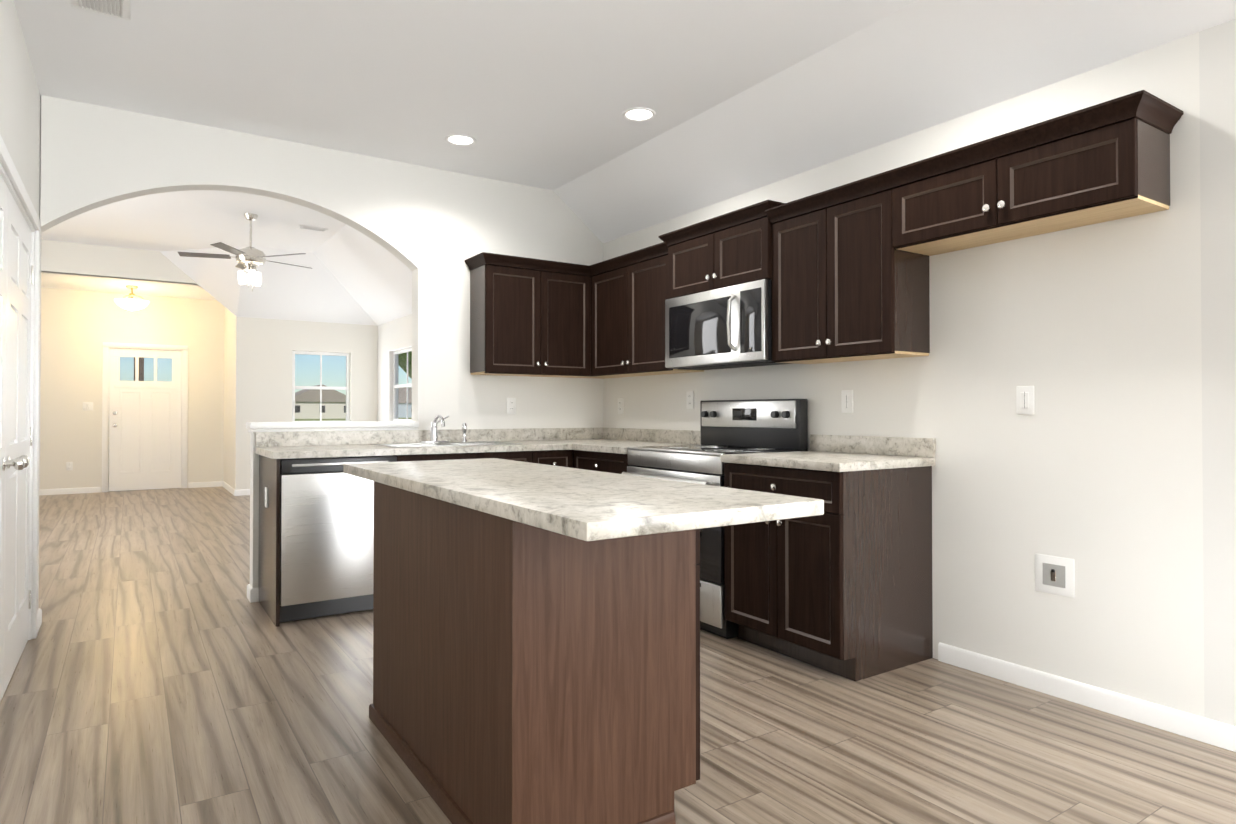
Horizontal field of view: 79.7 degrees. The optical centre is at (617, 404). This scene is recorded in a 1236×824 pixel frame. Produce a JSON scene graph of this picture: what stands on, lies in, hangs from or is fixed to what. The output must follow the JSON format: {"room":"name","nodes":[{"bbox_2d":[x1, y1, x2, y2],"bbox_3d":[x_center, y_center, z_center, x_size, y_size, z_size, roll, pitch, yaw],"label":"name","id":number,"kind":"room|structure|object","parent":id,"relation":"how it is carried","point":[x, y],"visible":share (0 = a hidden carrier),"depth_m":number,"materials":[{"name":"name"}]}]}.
{"room":"kitchen","nodes":[
{"label":"kitchen","id":0,"kind":"room"},
{"bbox_2d":[0,0,41,608],"bbox_3d":[-0.818,-0.574,0.411,0.130,3.400,8.380,0,-1,-33],"label":"wall","id":1,"kind":"structure","parent":0,"point":[20,114],"depth_m":3.17,"materials":[{"name":"paint"}]},
{"bbox_2d":[0,174,32,701],"bbox_3d":[-2.409,0.141,2.937,0.102,2.008,1.730,0,-1,-33],"label":"double closet door","id":2,"kind":"structure","parent":1,"relation":"in","point":[16,274],"depth_m":3.15,"materials":[{"name":"white wood"}]},
{"bbox_2d":[0,135,40,639],"bbox_3d":[-2.459,0.108,2.904,0.147,2.087,1.874,0,-1,-33],"label":"trim","id":3,"kind":"structure","parent":1,"relation":"attached to","point":[9,173],"depth_m":3.66,"materials":[{"name":"white wood"}]},
{"bbox_2d":[37,608,41,633],"bbox_3d":[-2.999,1.121,3.825,0.014,0.080,0.250,0,-1,-33],"label":"baseboard","id":4,"kind":"structure","parent":1,"relation":"attached to","point":[39,620],"depth_m":3.83,"materials":[{"name":"white wood"}]},
{"bbox_2d":[41,271,215,299],"bbox_3d":[-7.089,-1.582,9.540,3.980,0.001,1.510,0,-1,-33],"label":"ceiling","id":5,"kind":"structure","parent":0,"point":[90,283],"depth_m":9.90,"materials":[{"name":"paint"}]},
{"bbox_2d":[114,285,148,311],"bbox_3d":[-6.483,-1.404,9.873,0.390,0.350,0.390,0,-1,-33],"label":"light","id":6,"kind":"object","parent":5,"relation":"attached to","point":[132,304],"visible":1,"depth_m":9.79,"materials":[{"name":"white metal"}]},
{"bbox_2d":[40,287,223,491],"bbox_3d":[-7.536,-0.476,10.205,3.980,3.400,0.130,0,-1,-33],"label":"wall","id":7,"kind":"structure","parent":0,"point":[79,328],"depth_m":10.31,"materials":[{"name":"paint"}]},
{"bbox_2d":[66,462,72,469],"bbox_3d":[-7.506,0.844,10.128,0.072,0.115,0.008,0,-1,-33],"label":"outlet","id":8,"kind":"object","parent":7,"relation":"attached to","point":[69,465],"visible":1,"depth_m":10.13,"materials":[{"name":"white plastic"}]},
{"bbox_2d":[39,487,100,494],"bbox_3d":[-8.184,1.179,9.673,2.330,0.080,0.014,0,-1,-33],"label":"baseboard","id":9,"kind":"structure","parent":7,"relation":"attached to","point":[70,491],"depth_m":10.12,"materials":[{"name":"white wood"}]},
{"bbox_2d":[83,402,92,409],"bbox_3d":[-7.339,0.025,10.246,0.120,0.115,0.010,0,-1,-33],"label":"light switch","id":10,"kind":"object","parent":7,"relation":"attached to","point":[87,405],"visible":1,"depth_m":10.24,"materials":[{"name":"white plastic"}]},
{"bbox_2d":[108,348,181,490],"bbox_3d":[-6.785,0.216,10.640,0.878,2.015,0.100,0,-1,-33],"label":"entry door","id":11,"kind":"structure","parent":7,"relation":"in","point":[144,435],"depth_m":10.64,"materials":[{"name":"white wood"}]},
{"bbox_2d":[102,342,187,491],"bbox_3d":[-6.805,0.180,10.671,1.034,2.097,0.147,0,-1,-33],"label":"door frame","id":12,"kind":"structure","parent":7,"relation":"attached to","point":[105,417],"depth_m":10.55,"materials":[{"name":"white wood"}]},
{"bbox_2d":[188,481,222,487],"bbox_3d":[-6.136,1.193,11.027,0.460,0.080,0.014,0,-1,-33],"label":"baseboard","id":13,"kind":"structure","parent":7,"relation":"attached to","point":[205,484],"depth_m":11.02,"materials":[{"name":"white wood"}]},
{"bbox_2d":[41,240,377,489],"bbox_3d":[-5.983,-0.483,9.433,5.720,3.400,0.130,0,-1,-33],"label":"wall","id":14,"kind":"structure","parent":0,"point":[264,348],"depth_m":10.08,"materials":[{"name":"paint"}]},
{"bbox_2d":[233,489,249,495],"bbox_3d":[-4.353,1.186,10.407,1.860,0.080,0.014,0,-1,-33],"label":"baseboard","id":15,"kind":"structure","parent":14,"relation":"attached to","point":[241,492],"depth_m":9.94,"materials":[{"name":"white wood"}]},
{"bbox_2d":[292,351,349,421],"bbox_3d":[-4.229,-0.226,10.557,0.850,1.048,0.136,0,-1,-33],"label":"window","id":16,"kind":"structure","parent":14,"relation":"in","point":[326,388],"depth_m":10.59,"materials":[{"name":"clear glass"}]},
{"bbox_2d":[41,190,411,325],"bbox_3d":[-4.257,-1.595,6.832,5.720,0.770,6.130,0,-1,-33],"label":"ceiling","id":17,"kind":"structure","parent":0,"point":[353,276],"depth_m":8.95,"materials":[{"name":"paint"}]},
{"bbox_2d":[178,213,311,291],"bbox_3d":[-3.842,-1.571,7.716,1.284,0.800,1.236,0,-1,-33],"label":"ceiling fan","id":18,"kind":"object","parent":17,"relation":"hanging from","point":[250,259],"visible":1,"depth_m":7.60,"materials":[{"name":"silver metal"}]},
{"bbox_2d":[297,225,327,231],"bbox_3d":[-3.409,-1.960,8.254,0.300,0.012,0.150,0,-1,-33],"label":"ceiling vent","id":19,"kind":"object","parent":17,"relation":"in","point":[312,228],"visible":1,"depth_m":8.23,"materials":[{"name":"white metal"}]},
{"bbox_2d":[224,307,234,487],"bbox_3d":[-5.516,-0.471,10.640,0.130,3.400,1.370,0,-1,-33],"label":"wall","id":20,"kind":"structure","parent":0,"point":[229,383],"depth_m":10.57,"materials":[{"name":"paint"}]},
{"bbox_2d":[223,481,233,493],"bbox_3d":[-5.541,1.188,10.530,0.014,0.080,1.500,0,-1,-33],"label":"baseboard","id":21,"kind":"structure","parent":20,"relation":"attached to","point":[231,490],"depth_m":10.50,"materials":[{"name":"white wood"}]},
{"bbox_2d":[40,95,602,587],"bbox_3d":[-1.593,-0.529,4.843,3.456,3.400,0.130,0,-1,-33],"label":"wall","id":22,"kind":"structure","parent":0,"point":[432,229],"depth_m":4.90,"materials":[{"name":"paint"}]},
{"bbox_2d":[247,584,258,602],"bbox_3d":[-2.180,1.127,4.438,0.064,0.080,0.158,0,-1,-33],"label":"baseboard","id":23,"kind":"structure","parent":22,"relation":"attached to","point":[252,594],"depth_m":4.37,"materials":[{"name":"white wood"}]},
{"bbox_2d":[246,421,418,431],"bbox_3d":[-1.792,0.139,4.705,1.010,0.059,0.200,0,-1,-33],"label":"trim","id":24,"kind":"structure","parent":22,"relation":"on","point":[325,426],"depth_m":4.60,"materials":[{"name":"white wood"}]},
{"bbox_2d":[507,398,515,413],"bbox_3d":[-0.763,0.010,5.302,0.072,0.115,0.008,0,-1,-33],"label":"electrical outlet","id":25,"kind":"object","parent":22,"relation":"attached to","point":[511,405],"visible":1,"depth_m":5.30,"materials":[{"name":"white plastic"}]},
{"bbox_2d":[469,252,596,377],"bbox_3d":[-0.602,-0.607,5.253,0.838,0.778,0.274,0,-1,-33],"label":"upper cabinet","id":26,"kind":"object","parent":22,"relation":"attached to","point":[529,316],"depth_m":5.10,"materials":[{"name":"brown wood"}]},
{"bbox_2d":[0,486,1235,823],"bbox_3d":[-1.496,1.217,4.512,8.400,0.100,16.600,0,-1,-33],"label":"floor","id":27,"kind":"structure","parent":0,"point":[166,672],"depth_m":2.62,"materials":[{"name":"wood"}]},
{"bbox_2d":[280,455,396,621],"bbox_3d":[-1.665,0.727,4.273,0.604,0.865,0.590,0,-1,-33],"label":"dishwasher","id":28,"kind":"object","parent":27,"relation":"on","point":[326,536],"visible":0.54,"depth_m":4.00,"materials":[{"name":"silver metal"}]},
{"bbox_2d":[369,482,699,823],"bbox_3d":[-0.326,0.708,2.389,0.615,0.876,1.204,0,-1,-33],"label":"kitchen island","id":29,"kind":"object","parent":27,"relation":"on","point":[536,643],"depth_m":1.93,"materials":[{"name":"brown wood"}]},
{"bbox_2d":[343,458,823,541],"bbox_3d":[-0.308,0.250,2.370,0.660,0.037,1.900,0,-1,-33],"label":"island countertop","id":30,"kind":"structure","parent":29,"relation":"on","point":[580,505],"depth_m":1.82,"materials":[{"name":"beige stone"}]},
{"bbox_2d":[506,455,570,467],"bbox_3d":[-0.597,0.735,5.031,0.348,0.876,0.630,0,-1,-33],"label":"base cabinet","id":31,"kind":"object","parent":27,"relation":"on","point":[564,460],"depth_m":4.78,"materials":[{"name":"brown wood"}]},
{"bbox_2d":[571,451,627,473],"bbox_3d":[0.144,0.732,4.763,0.629,0.876,0.633,0,-1,-33],"label":"base cabinet","id":32,"kind":"object","parent":27,"relation":"on","point":[618,464],"depth_m":4.57,"materials":[{"name":"brown wood"}]},
{"bbox_2d":[255,439,700,462],"bbox_3d":[-0.785,0.272,4.532,2.438,0.037,1.262,0,-1,-33],"label":"countertop","id":33,"kind":"structure","parent":32,"relation":"on","point":[529,448],"depth_m":4.48,"materials":[{"name":"beige stone"}]},
{"bbox_2d":[265,487,267,507],"bbox_3d":[-1.967,0.518,4.135,0.008,0.110,0.070,0,-1,-33],"label":"outlet","id":34,"kind":"object","parent":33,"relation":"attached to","point":[266,497],"visible":1,"depth_m":4.11,"materials":[{"name":"white plastic"}]},
{"bbox_2d":[419,414,467,442],"bbox_3d":[-1.104,0.157,4.816,0.327,0.186,0.213,0,-1,-33],"label":"faucet","id":35,"kind":"object","parent":33,"relation":"on","point":[433,434],"visible":1,"depth_m":4.83,"materials":[{"name":"silver metal"}]},
{"bbox_2d":[373,441,521,447],"bbox_3d":[-1.083,0.347,4.712,0.824,0.196,0.449,0,-1,-33],"label":"sink basin","id":36,"kind":"object","parent":33,"relation":"in","point":[394,445],"visible":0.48,"depth_m":4.74,"materials":[{"name":"silver metal"}]},
{"bbox_2d":[622,399,807,638],"bbox_3d":[0.509,0.567,4.123,0.681,1.193,0.822,0,-1,-33],"label":"range","id":37,"kind":"object","parent":27,"relation":"on","point":[751,426],"visible":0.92,"depth_m":3.98,"materials":[{"name":"silver metal"}]},
{"bbox_2d":[721,434,935,681],"bbox_3d":[0.970,0.656,3.486,0.659,1.002,0.730,0,-1,-33],"label":"base cabinet","id":38,"kind":"object","parent":27,"relation":"on","point":[841,586],"visible":0.85,"depth_m":3.25,"materials":[{"name":"brown wood"}]},
{"bbox_2d":[14,0,1235,242],"bbox_3d":[1.581,-1.459,1.933,5.800,0.340,8.260,0,-1,-33],"label":"ceiling","id":39,"kind":"structure","parent":0,"point":[740,96],"depth_m":3.49,"materials":[{"name":"paint"}]},
{"bbox_2d":[70,0,129,21],"bbox_3d":[-2.043,-1.614,2.920,0.200,0.012,0.330,0,-1,-33],"label":"ceiling vent","id":40,"kind":"object","parent":39,"relation":"in","point":[118,9],"visible":1,"depth_m":3.00,"materials":[{"name":"white metal"}]},
{"bbox_2d":[445,134,475,145],"bbox_3d":[-0.953,-1.598,4.480,0.186,0.008,0.186,0,-1,-33],"label":"recessed light","id":41,"kind":"object","parent":39,"relation":"in","point":[459,139],"visible":0.98,"depth_m":4.47,"materials":[{"name":"white plastic"}]},
{"bbox_2d":[622,107,655,121],"bbox_3d":[0.117,-1.602,4.095,0.186,0.008,0.186,0,-1,-33],"label":"recessed light","id":42,"kind":"object","parent":39,"relation":"in","point":[639,114],"visible":1,"depth_m":4.09,"materials":[{"name":"white plastic"}]},
{"bbox_2d":[377,32,1203,716],"bbox_3d":[-0.762,-0.509,6.838,0.130,3.400,10.217,0,-1,-33],"label":"wall","id":43,"kind":"structure","parent":0,"point":[1091,466],"depth_m":2.94,"materials":[{"name":"paint"}]},
{"bbox_2d":[393,347,411,420],"bbox_3d":[-2.887,-0.247,10.002,0.136,1.018,1.190,0,-1,-33],"label":"window","id":44,"kind":"structure","parent":43,"relation":"in","point":[396,386],"depth_m":10.44,"materials":[{"name":"clear glass"}]},
{"bbox_2d":[618,398,623,413],"bbox_3d":[0.018,0.012,5.525,0.008,0.115,0.072,0,-1,-33],"label":"electrical outlet","id":45,"kind":"object","parent":43,"relation":"attached to","point":[620,405],"visible":1,"depth_m":5.51,"materials":[{"name":"white plastic"}]},
{"bbox_2d":[589,250,703,377],"bbox_3d":[0.104,-0.585,5.157,0.274,0.733,1.212,0,-1,-33],"label":"upper cabinet","id":46,"kind":"object","parent":43,"relation":"attached to","point":[627,298],"depth_m":4.96,"materials":[{"name":"brown wood"}]},
{"bbox_2d":[686,391,693,408],"bbox_3d":[0.471,-0.029,4.841,0.008,0.115,0.072,0,-1,-33],"label":"electrical outlet","id":47,"kind":"object","parent":43,"relation":"attached to","point":[689,399],"visible":1,"depth_m":4.83,"materials":[{"name":"white plastic"}]},
{"bbox_2d":[665,200,780,299],"bbox_3d":[0.667,-0.854,4.290,0.294,0.384,0.859,0,-1,-33],"label":"upper cabinet","id":48,"kind":"object","parent":43,"relation":"attached to","point":[731,249],"depth_m":4.16,"materials":[{"name":"brown wood"}]},
{"bbox_2d":[665,279,793,369],"bbox_3d":[0.632,-0.433,4.263,0.377,0.428,0.852,0,-1,-33],"label":"microwave","id":49,"kind":"object","parent":48,"relation":"attached to","point":[726,327],"visible":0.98,"depth_m":4.12,"materials":[{"name":"silver metal"}]},
{"bbox_2d":[841,390,852,412],"bbox_3d":[1.170,-0.015,3.781,0.010,0.115,0.072,0,-1,-33],"label":"light switch","id":50,"kind":"object","parent":43,"relation":"attached to","point":[846,401],"visible":1,"depth_m":3.78,"materials":[{"name":"white plastic"}]},
{"bbox_2d":[765,172,932,363],"bbox_3d":[1.114,-0.623,3.629,0.274,0.778,0.731,0,-1,-33],"label":"upper cabinet","id":51,"kind":"object","parent":43,"relation":"attached to","point":[844,268],"depth_m":3.48,"materials":[{"name":"brown wood"}]},
{"bbox_2d":[1016,386,1033,413],"bbox_3d":[1.667,-0.018,3.030,0.010,0.115,0.072,0,-1,-33],"label":"light switch","id":52,"kind":"object","parent":43,"relation":"attached to","point":[1024,399],"visible":1,"depth_m":3.03,"materials":[{"name":"white plastic"}]},
{"bbox_2d":[885,91,1176,254],"bbox_3d":[1.576,-0.859,2.932,0.274,0.320,0.943,0,-1,-33],"label":"upper cabinet","id":53,"kind":"object","parent":43,"relation":"attached to","point":[1109,160],"depth_m":2.74,"materials":[{"name":"brown wood"}]},
{"bbox_2d":[1035,553,1074,597],"bbox_3d":[1.726,0.676,2.931,0.012,0.150,0.150,0,-1,-33],"label":"outlet box","id":54,"kind":"object","parent":43,"relation":"attached to","point":[1054,575],"visible":1,"depth_m":2.92,"materials":[{"name":"white plastic"}]},
{"bbox_2d":[938,642,1235,751],"bbox_3d":[1.754,1.111,2.884,0.014,0.080,1.101,0,-1,-33],"label":"baseboard","id":55,"kind":"structure","parent":43,"relation":"attached to","point":[1203,729],"depth_m":2.77,"materials":[{"name":"white wood"}]},
{"bbox_2d":[1199,19,1235,725],"bbox_3d":[2.904,-0.547,3.059,2.080,3.400,0.130,0,-1,-33],"label":"wall","id":56,"kind":"structure","parent":0,"point":[1217,66],"depth_m":2.50,"materials":[{"name":"paint"}]},
{"label":"outside","id":57,"kind":"structure","parent":0,"visible":0},
{"bbox_2d":[108,418,411,479],"bbox_3d":[-49.337,2.624,128.951,460.000,0.180,390.000,0,-1,-33],"label":"ground","id":58,"kind":"structure","parent":57,"point":[315,420],"depth_m":121.32,"materials":[{"name":"green plant"}]},
{"bbox_2d":[108,357,143,489],"bbox_3d":[-7.418,-0.150,11.719,5.850,3.020,2.268,0,-1,-33],"label":"porch","id":59,"kind":"object","parent":58,"relation":"on","point":[141,364],"depth_m":12.36,"materials":[{"name":"concrete"}]},
{"bbox_2d":[295,385,345,418],"bbox_3d":[-57.607,-0.461,141.496,13.800,6.400,10.800,0,-1,-33],"label":"house","id":60,"kind":"structure","parent":58,"relation":"on","point":[312,407],"depth_m":137.03,"materials":[{"name":"beige"}]},
{"bbox_2d":[398,388,411,417],"bbox_3d":[-47.523,-0.414,166.141,14.800,6.800,10.800,0,-1,-33],"label":"house","id":61,"kind":"structure","parent":58,"relation":"on","point":[403,408],"depth_m":161.49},
{"bbox_2d":[399,352,411,378],"bbox_3d":[-7.799,-3.545,28.154,6.896,10.298,6.975,0,-1,-33],"label":"tree","id":62,"kind":"object","parent":58,"relation":"on","point":[403,363],"depth_m":28.67,"materials":[{"name":"green plant"}]}
]}

